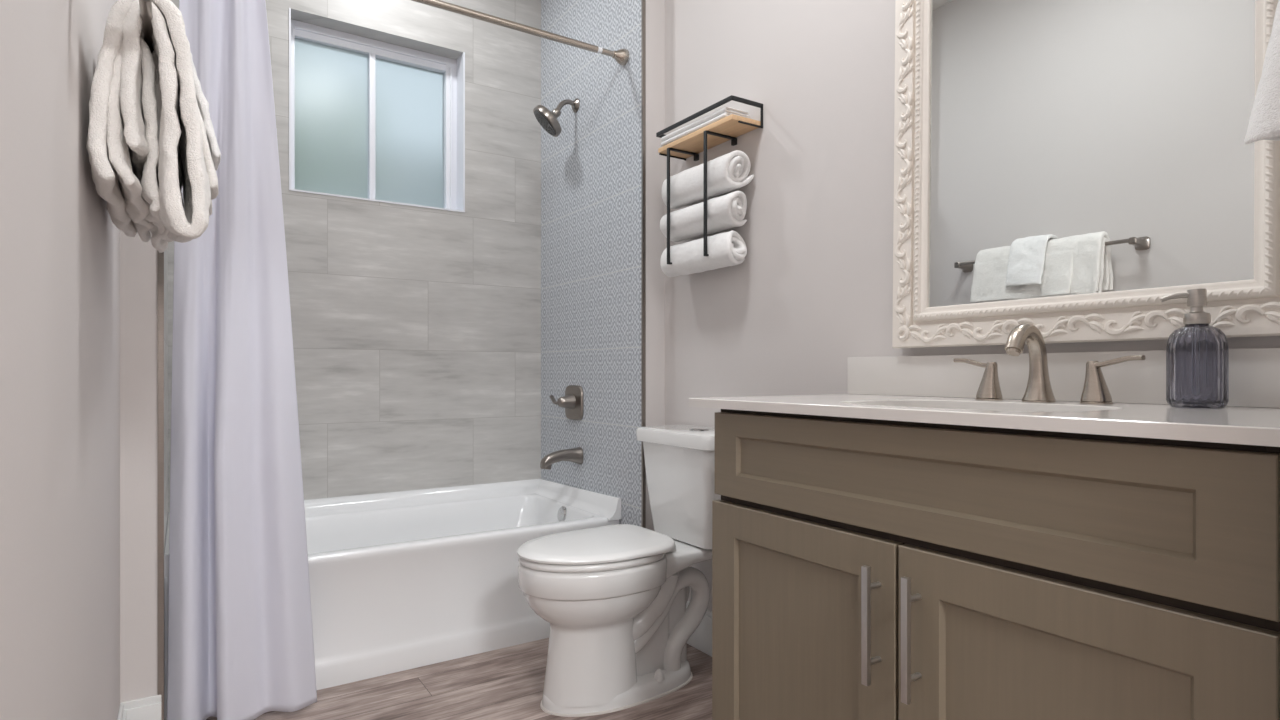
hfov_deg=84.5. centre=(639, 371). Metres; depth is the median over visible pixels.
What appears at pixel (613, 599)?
toilet
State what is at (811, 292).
wall
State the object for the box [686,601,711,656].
baseboard
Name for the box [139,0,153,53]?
towel bar
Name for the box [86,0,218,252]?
bath towel
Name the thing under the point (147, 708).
baseboard
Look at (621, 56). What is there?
curtain rod
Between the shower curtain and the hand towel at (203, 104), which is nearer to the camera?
the hand towel at (203, 104)
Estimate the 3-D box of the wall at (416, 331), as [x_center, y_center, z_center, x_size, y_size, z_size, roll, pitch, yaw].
[-1.138,-0.455,3.030,1.523,2.870,0.160,0,0,-33]
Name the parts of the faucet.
lever, handle, spout, handle, lever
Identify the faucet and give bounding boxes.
[953,323,1144,403]
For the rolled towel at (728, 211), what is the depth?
2.30 m
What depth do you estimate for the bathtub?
2.45 m
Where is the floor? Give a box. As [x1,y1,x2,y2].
[206,638,711,719]
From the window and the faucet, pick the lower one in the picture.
the faucet
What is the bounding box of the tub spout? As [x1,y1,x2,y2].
[540,447,582,469]
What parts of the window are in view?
pane, pane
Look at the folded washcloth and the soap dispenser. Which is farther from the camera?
the folded washcloth
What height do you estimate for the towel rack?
0.474 m
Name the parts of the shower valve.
lever, plate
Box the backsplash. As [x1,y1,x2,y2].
[848,348,1279,407]
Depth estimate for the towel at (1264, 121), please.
0.84 m
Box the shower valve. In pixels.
[550,385,582,419]
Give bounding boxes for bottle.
[1166,323,1228,407]
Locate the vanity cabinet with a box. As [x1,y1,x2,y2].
[712,409,1279,719]
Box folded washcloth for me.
[661,107,749,145]
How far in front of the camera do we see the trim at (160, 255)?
1.81 m
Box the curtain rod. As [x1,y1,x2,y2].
[411,0,628,65]
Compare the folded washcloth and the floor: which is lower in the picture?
the floor
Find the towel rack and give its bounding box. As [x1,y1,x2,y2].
[656,95,762,264]
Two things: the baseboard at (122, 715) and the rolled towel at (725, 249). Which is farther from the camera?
the rolled towel at (725, 249)
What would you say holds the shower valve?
attached to the wall at (591, 172)
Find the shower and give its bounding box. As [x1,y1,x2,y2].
[533,98,579,136]
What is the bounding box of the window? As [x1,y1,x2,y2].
[289,8,464,211]
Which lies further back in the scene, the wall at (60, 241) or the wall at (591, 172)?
the wall at (591, 172)
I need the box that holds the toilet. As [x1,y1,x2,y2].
[517,425,720,716]
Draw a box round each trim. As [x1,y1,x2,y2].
[158,252,163,719]
[641,0,645,527]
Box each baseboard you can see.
[117,704,126,719]
[120,695,161,719]
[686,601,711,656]
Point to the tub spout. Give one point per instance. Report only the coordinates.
(575, 455)
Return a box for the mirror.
[892,0,1279,347]
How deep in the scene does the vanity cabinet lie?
1.05 m
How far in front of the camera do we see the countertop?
1.06 m
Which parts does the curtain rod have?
rod, rod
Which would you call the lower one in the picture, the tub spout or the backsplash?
the tub spout
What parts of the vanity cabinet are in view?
door, handle, handle, drawer, door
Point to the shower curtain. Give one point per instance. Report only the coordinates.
(241, 644)
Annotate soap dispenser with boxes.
[1160,289,1228,407]
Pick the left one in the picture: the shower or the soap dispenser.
the shower
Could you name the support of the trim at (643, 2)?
attached to the wall at (591, 172)
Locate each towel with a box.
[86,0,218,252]
[191,54,220,170]
[660,191,746,241]
[660,230,746,276]
[662,150,753,208]
[1244,0,1279,143]
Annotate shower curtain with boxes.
[167,0,316,719]
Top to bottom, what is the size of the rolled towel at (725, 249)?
0.113 m
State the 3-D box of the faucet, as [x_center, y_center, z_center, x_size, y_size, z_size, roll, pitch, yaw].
[0.775,-0.018,1.401,0.136,0.157,0.367,0,0,-33]
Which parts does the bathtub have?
overflow plate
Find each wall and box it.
[0,0,119,719]
[120,230,167,702]
[168,0,540,511]
[541,0,664,530]
[665,0,1279,610]
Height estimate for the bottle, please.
0.143 m
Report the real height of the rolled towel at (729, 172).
0.114 m
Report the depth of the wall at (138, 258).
1.79 m
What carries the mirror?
attached to the wall at (811, 292)
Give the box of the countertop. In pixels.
[689,394,1279,446]
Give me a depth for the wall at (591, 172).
2.88 m
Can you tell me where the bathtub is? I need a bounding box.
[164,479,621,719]
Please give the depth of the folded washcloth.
2.29 m

